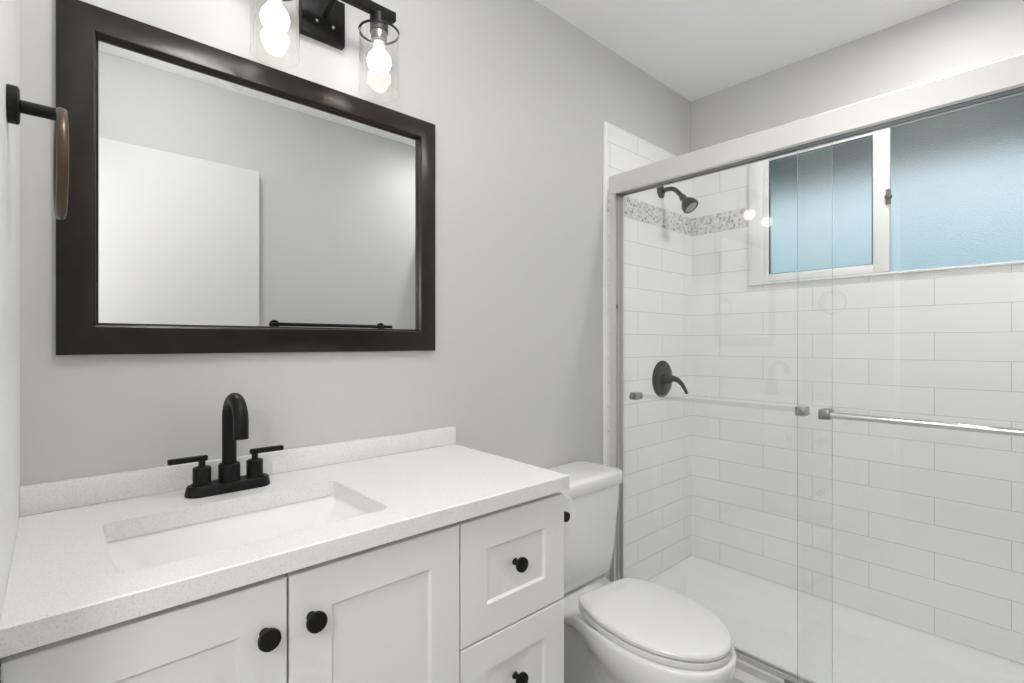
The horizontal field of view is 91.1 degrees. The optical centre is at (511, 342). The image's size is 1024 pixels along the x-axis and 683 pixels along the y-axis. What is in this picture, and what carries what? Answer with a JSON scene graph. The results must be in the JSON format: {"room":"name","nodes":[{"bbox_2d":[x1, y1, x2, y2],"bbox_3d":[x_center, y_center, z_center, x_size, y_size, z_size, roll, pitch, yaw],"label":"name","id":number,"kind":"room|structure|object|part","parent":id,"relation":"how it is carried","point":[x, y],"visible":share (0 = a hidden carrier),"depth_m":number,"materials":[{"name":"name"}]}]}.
{"room":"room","nodes":[
{"label":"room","id":0,"kind":"room"},
{"bbox_2d":[0,0,19,682],"bbox_3d":[-0.446,-0.038,0.334,0.120,2.437,1.505,0,0,-42],"label":"wall","id":1,"kind":"structure","parent":0,"point":[9,9],"depth_m":0.68,"materials":[{"name":"white paint"}]},
{"bbox_2d":[6,84,69,219],"bbox_3d":[-0.641,-0.256,0.681,0.062,0.168,0.151,0,0,-42],"label":"towel ring","id":2,"kind":"object","parent":1,"relation":"attached to","point":[15,106],"visible":1,"depth_m":0.65,"materials":[{"name":"black metal"}]},
{"bbox_3d":[-0.637,-0.315,0.685,0.050,0.017,0.017,0,0,-42],"label":"post","id":3,"kind":"part","parent":2,"relation":"part of","materials":[{"name":"black metal"}]},
{"bbox_2d":[20,0,691,580],"bbox_3d":[-0.025,-0.038,1.813,2.740,2.437,0.133,0,0,-42],"label":"wall","id":4,"kind":"structure","parent":0,"point":[518,98],"depth_m":1.66,"materials":[{"name":"grey paint"}]},
{"bbox_2d":[20,427,455,515],"bbox_3d":[-0.542,0.290,1.251,0.978,0.052,0.019,0,0,-42],"label":"backsplash","id":5,"kind":"structure","parent":4,"relation":"attached to","point":[77,492],"depth_m":1.08,"materials":[{"name":"white stone"}]},
{"bbox_2d":[56,0,434,354],"bbox_3d":[-0.549,-0.322,1.242,0.857,0.689,0.022,0,0,-42],"label":"wall mirror","id":6,"kind":"object","parent":4,"relation":"attached to","point":[209,186],"visible":0.98,"depth_m":1.15,"materials":[{"name":"brown wood"}]},
{"bbox_2d":[98,40,415,329],"bbox_3d":[-0.555,-0.322,1.248,0.731,0.563,0.004,0,0,-42],"label":"mirror glass","id":7,"kind":"object","parent":6,"relation":"attached to","point":[226,201],"depth_m":1.17,"materials":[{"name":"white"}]},
{"bbox_2d":[249,0,399,96],"bbox_3d":[-0.457,-0.775,1.240,0.362,0.246,0.152,0,0,-42],"label":"vanity light","id":8,"kind":"object","parent":4,"relation":"attached to","point":[323,21],"visible":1,"depth_m":1.29,"materials":[{"name":"black metal"}]},
{"bbox_3d":[-0.536,-0.731,1.136,0.105,0.158,0.105,0,0,-42],"label":"lamp shade","id":9,"kind":"part","parent":8,"relation":"part of","materials":[{"name":"clear glass"}]},
{"bbox_3d":[-0.536,-0.730,1.136,0.061,0.054,0.061,0,0,-42],"label":"light bulb","id":10,"kind":"part","parent":8,"relation":"part of","materials":[{"name":"white glass"}]},
{"bbox_3d":[-0.454,-0.852,1.263,0.014,0.035,0.080,0,0,-42],"label":"arm","id":11,"kind":"part","parent":8,"relation":"part of","materials":[{"name":"black metal"}]},
{"bbox_2d":[371,28,386,44],"bbox_3d":[-0.347,-0.798,1.310,0.041,0.024,0.041,0,0,-42],"label":"socket","id":12,"kind":"object","parent":8,"relation":"attached to","point":[378,35],"depth_m":1.30,"materials":[{"name":"grey metal"}]},
{"bbox_3d":[-0.347,-0.730,1.310,0.061,0.054,0.061,0,0,-42],"label":"light bulb","id":13,"kind":"part","parent":8,"relation":"part of","materials":[{"name":"white glass"}]},
{"bbox_3d":[-0.347,-0.731,1.310,0.105,0.158,0.105,0,0,-42],"label":"lamp shade","id":14,"kind":"part","parent":8,"relation":"part of","materials":[{"name":"clear glass"}]},
{"bbox_2d":[603,121,675,576],"bbox_3d":[0.658,0.094,2.357,0.738,2.052,0.013,0,0,-42],"label":"trim","id":15,"kind":"structure","parent":4,"relation":"attached to","point":[605,123],"depth_m":2.11,"materials":[{"name":"white paint"}]},
{"bbox_2d":[652,361,687,396],"bbox_3d":[0.757,0.172,2.370,0.176,0.176,0.106,0,0,-42],"label":"shower valve","id":16,"kind":"object","parent":4,"relation":"attached to","point":[662,377],"visible":0.99,"depth_m":2.37,"materials":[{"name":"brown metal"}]},
{"bbox_3d":[0.789,0.198,2.377,0.087,0.089,0.029,0,0,-1],"label":"lever","id":17,"kind":"part","parent":16,"relation":"part of","materials":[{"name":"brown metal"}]},
{"bbox_2d":[657,186,697,213],"bbox_3d":[0.773,-0.677,2.333,0.076,0.164,0.184,0,0,-42],"label":"shower head","id":18,"kind":"object","parent":4,"relation":"attached to","point":[689,204],"visible":0.97,"depth_m":2.30,"materials":[{"name":"brown metal"}]},
{"bbox_3d":[0.754,-0.702,2.354,0.021,0.071,0.113,0,0,-42],"label":"shower arm","id":19,"kind":"part","parent":18,"relation":"part of","materials":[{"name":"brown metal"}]},
{"bbox_2d":[610,53,1023,682],"bbox_3d":[0.935,0.206,1.600,0.068,1.828,1.484,0,0,-42],"label":"shower door frame","id":20,"kind":"object","parent":4,"relation":"attached to","point":[1000,79],"visible":0.89,"depth_m":1.68,"materials":[{"name":"white metal"}]},
{"bbox_3d":[0.938,-0.668,1.602,0.062,0.080,1.483,0,0,-42],"label":"header rail","id":21,"kind":"part","parent":20,"relation":"part of","materials":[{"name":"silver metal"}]},
{"bbox_2d":[536,0,959,101],"bbox_3d":[0.520,-1.307,1.219,2.740,0.100,1.745,0,0,-42],"label":"ceiling","id":22,"kind":"structure","parent":0,"point":[698,49],"depth_m":2.02,"materials":[{"name":"white paint"}]},
{"bbox_2d":[629,140,1023,682],"bbox_3d":[0.936,0.201,1.603,0.142,1.762,1.449,0,0,-42],"label":"door","id":23,"kind":"structure","parent":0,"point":[824,413],"depth_m":1.51,"materials":[{"name":"grey metal"}]},
{"bbox_3d":[0.727,0.201,1.854,0.006,1.762,0.796,0,0,-42],"label":"glass panel","id":24,"kind":"part","parent":23,"relation":"part of","materials":[{"name":"grey"}]},
{"bbox_3d":[1.164,0.201,1.332,0.006,1.762,0.742,0,0,-42],"label":"glass panel","id":25,"kind":"part","parent":23,"relation":"part of","materials":[{"name":"grey"}]},
{"bbox_2d":[691,0,1023,666],"bbox_3d":[1.481,-0.038,2.099,0.132,2.437,1.505,0,0,-42],"label":"wall","id":26,"kind":"structure","parent":0,"point":[928,523],"depth_m":2.05,"materials":[{"name":"white tile"}]},
{"bbox_2d":[749,94,1023,285],"bbox_3d":[1.498,-0.628,1.990,0.065,0.714,1.081,0,0,-42],"label":"window","id":27,"kind":"structure","parent":26,"relation":"in","point":[944,191],"depth_m":1.98,"materials":[{"name":"white plastic"}]},
{"bbox_3d":[1.330,-0.579,2.182,0.008,0.527,0.402,0,0,-42],"label":"pane","id":28,"kind":"part","parent":27,"relation":"part of","materials":[{"name":"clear glass"}]},
{"bbox_3d":[1.341,-0.577,2.170,0.033,0.587,0.479,0,0,-42],"label":"sliding sash","id":29,"kind":"part","parent":27,"relation":"part of","materials":[{"name":"white plastic"}]},
{"bbox_3d":[1.504,-0.628,1.996,0.049,0.714,1.081,0,0,-42],"label":"frame","id":30,"kind":"part","parent":27,"relation":"part of","materials":[{"name":"white plastic"}]},
{"bbox_3d":[1.676,-0.573,1.813,0.008,0.588,0.500,0,0,-42],"label":"pane","id":31,"kind":"part","parent":27,"relation":"part of","materials":[{"name":"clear glass"}]},
{"bbox_3d":[0.520,1.230,1.219,2.740,0.100,1.745,0,0,-42],"label":"floor","id":32,"kind":"structure","parent":0,"visible":0},
{"bbox_2d":[1,492,563,682],"bbox_3d":[-0.380,0.765,1.063,0.961,0.829,0.514,0,0,-42],"label":"vanity cabinet","id":33,"kind":"object","parent":32,"relation":"on","point":[479,599],"visible":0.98,"depth_m":0.89,"materials":[{"name":"white paint"}]},
{"bbox_3d":[-0.472,0.715,0.683,0.313,0.700,0.019,0,0,-42],"label":"door","id":34,"kind":"part","parent":33,"relation":"part of","materials":[{"name":"white paint"}]},
{"bbox_3d":[-0.364,0.439,0.749,0.033,0.033,0.029,0,0,-42],"label":"knob","id":35,"kind":"part","parent":33,"relation":"part of","materials":[{"name":"black metal"}]},
{"bbox_2d":[0,427,569,657],"bbox_3d":[-0.379,0.307,1.073,0.978,0.086,0.503,0,0,-42],"label":"countertop","id":36,"kind":"structure","parent":33,"relation":"on","point":[63,583],"depth_m":0.94,"materials":[{"name":"white stone"}]},
{"bbox_2d":[167,393,283,498],"bbox_3d":[-0.611,0.210,1.084,0.169,0.213,0.161,0,0,1],"label":"faucet","id":37,"kind":"object","parent":36,"relation":"on","point":[235,418],"visible":1,"depth_m":1.06,"materials":[{"name":"black metal"}]},
{"bbox_3d":[-0.667,0.241,1.033,0.070,0.011,0.013,0,0,-42],"label":"lever","id":38,"kind":"part","parent":37,"relation":"part of","materials":[{"name":"black metal"}]},
{"bbox_3d":[-0.648,0.271,1.050,0.038,0.050,0.038,0,0,-42],"label":"handle post","id":39,"kind":"part","parent":37,"relation":"part of","materials":[{"name":"black metal"}]},
{"bbox_3d":[-0.611,0.306,1.084,0.164,0.021,0.053,0,0,-42],"label":"plate","id":40,"kind":"part","parent":37,"relation":"part of","materials":[{"name":"black metal"}]},
{"bbox_3d":[-0.580,0.182,1.050,0.028,0.156,0.120,0,0,-42],"label":"spout","id":41,"kind":"part","parent":37,"relation":"part of","materials":[{"name":"black metal"}]},
{"bbox_3d":[-0.573,0.271,1.119,0.038,0.050,0.038,0,0,-42],"label":"handle post","id":42,"kind":"part","parent":37,"relation":"part of","materials":[{"name":"black metal"}]},
{"bbox_3d":[-0.555,0.241,1.136,0.070,0.011,0.013,0,0,-42],"label":"lever","id":43,"kind":"part","parent":37,"relation":"part of","materials":[{"name":"black metal"}]},
{"bbox_2d":[107,496,368,575],"bbox_3d":[-0.476,0.413,0.922,0.459,0.124,0.310,0,0,-42],"label":"sink","id":44,"kind":"object","parent":36,"relation":"in","point":[139,552],"visible":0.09,"depth_m":1.00,"materials":[{"name":"white ceramic"}]},
{"bbox_3d":[-0.313,0.439,0.796,0.033,0.033,0.029,0,0,-42],"label":"knob","id":45,"kind":"part","parent":33,"relation":"part of","materials":[{"name":"black metal"}]},
{"bbox_3d":[-0.233,0.715,0.902,0.329,0.700,0.019,0,0,-42],"label":"door","id":46,"kind":"part","parent":33,"relation":"part of","materials":[{"name":"white paint"}]},
{"bbox_3d":[0.006,0.491,1.121,0.310,0.252,0.019,0,0,-42],"label":"drawer","id":47,"kind":"part","parent":33,"relation":"part of","materials":[{"name":"white paint"}]},
{"bbox_3d":[0.006,0.747,1.121,0.310,0.252,0.019,0,0,-42],"label":"drawer","id":48,"kind":"part","parent":33,"relation":"part of","materials":[{"name":"white paint"}]},
{"bbox_3d":[0.016,0.733,1.097,0.033,0.033,0.029,0,0,-42],"label":"knob","id":49,"kind":"part","parent":33,"relation":"part of","materials":[{"name":"black metal"}]},
{"bbox_3d":[0.016,0.482,1.097,0.033,0.033,0.029,0,0,-42],"label":"knob","id":50,"kind":"part","parent":33,"relation":"part of","materials":[{"name":"black metal"}]},
{"bbox_2d":[564,511,569,521],"bbox_3d":[0.067,0.452,1.345,0.080,0.044,0.167,0,0,-42],"label":"paper holder","id":51,"kind":"object","parent":33,"relation":"attached to","point":[566,514],"visible":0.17,"depth_m":1.30,"materials":[{"name":"black metal"}]},
{"bbox_2d":[564,495,575,537],"bbox_3d":[0.097,0.458,1.353,0.117,0.117,0.100,0,0,-42],"label":"toilet paper roll","id":52,"kind":"object","parent":51,"relation":"on","point":[569,506],"visible":0.13,"depth_m":1.34,"materials":[{"name":"white paper"}]},
{"bbox_2d":[547,461,736,682],"bbox_3d":[0.327,0.824,1.559,0.570,0.712,0.738,0,0,-42],"label":"toilet","id":53,"kind":"object","parent":32,"relation":"on","point":[627,629],"visible":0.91,"depth_m":1.48,"materials":[{"name":"white ceramic"}]},
{"bbox_3d":[0.149,0.493,1.753,0.570,0.050,0.212,0,0,-42],"label":"tank lid","id":54,"kind":"part","parent":53,"relation":"part of","materials":[{"name":"white ceramic"}]},
{"bbox_3d":[0.147,0.683,1.747,0.559,0.329,0.187,0,0,-42],"label":"tank","id":55,"kind":"part","parent":53,"relation":"part of","materials":[{"name":"white ceramic"}]},
{"bbox_3d":[0.338,0.997,1.550,0.392,0.365,0.713,0,0,-34],"label":"bowl","id":56,"kind":"part","parent":53,"relation":"part of","materials":[{"name":"white ceramic"}]},
{"bbox_3d":[0.414,0.804,1.446,0.324,0.020,0.436,0,0,-42],"label":"seat","id":57,"kind":"part","parent":53,"relation":"part of","materials":[{"name":"white plastic"}]},
{"bbox_3d":[0.414,0.784,1.446,0.324,0.022,0.436,0,0,-42],"label":"lid","id":58,"kind":"part","parent":53,"relation":"part of","materials":[{"name":"white plastic"}]},
{"bbox_2d":[650,556,1023,682],"bbox_3d":[1.160,1.143,1.806,0.742,0.074,1.504,0,0,-42],"label":"shower pan","id":59,"kind":"object","parent":32,"relation":"on","point":[759,615],"visible":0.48,"depth_m":1.93,"materials":[{"name":"white plastic"}]}
]}

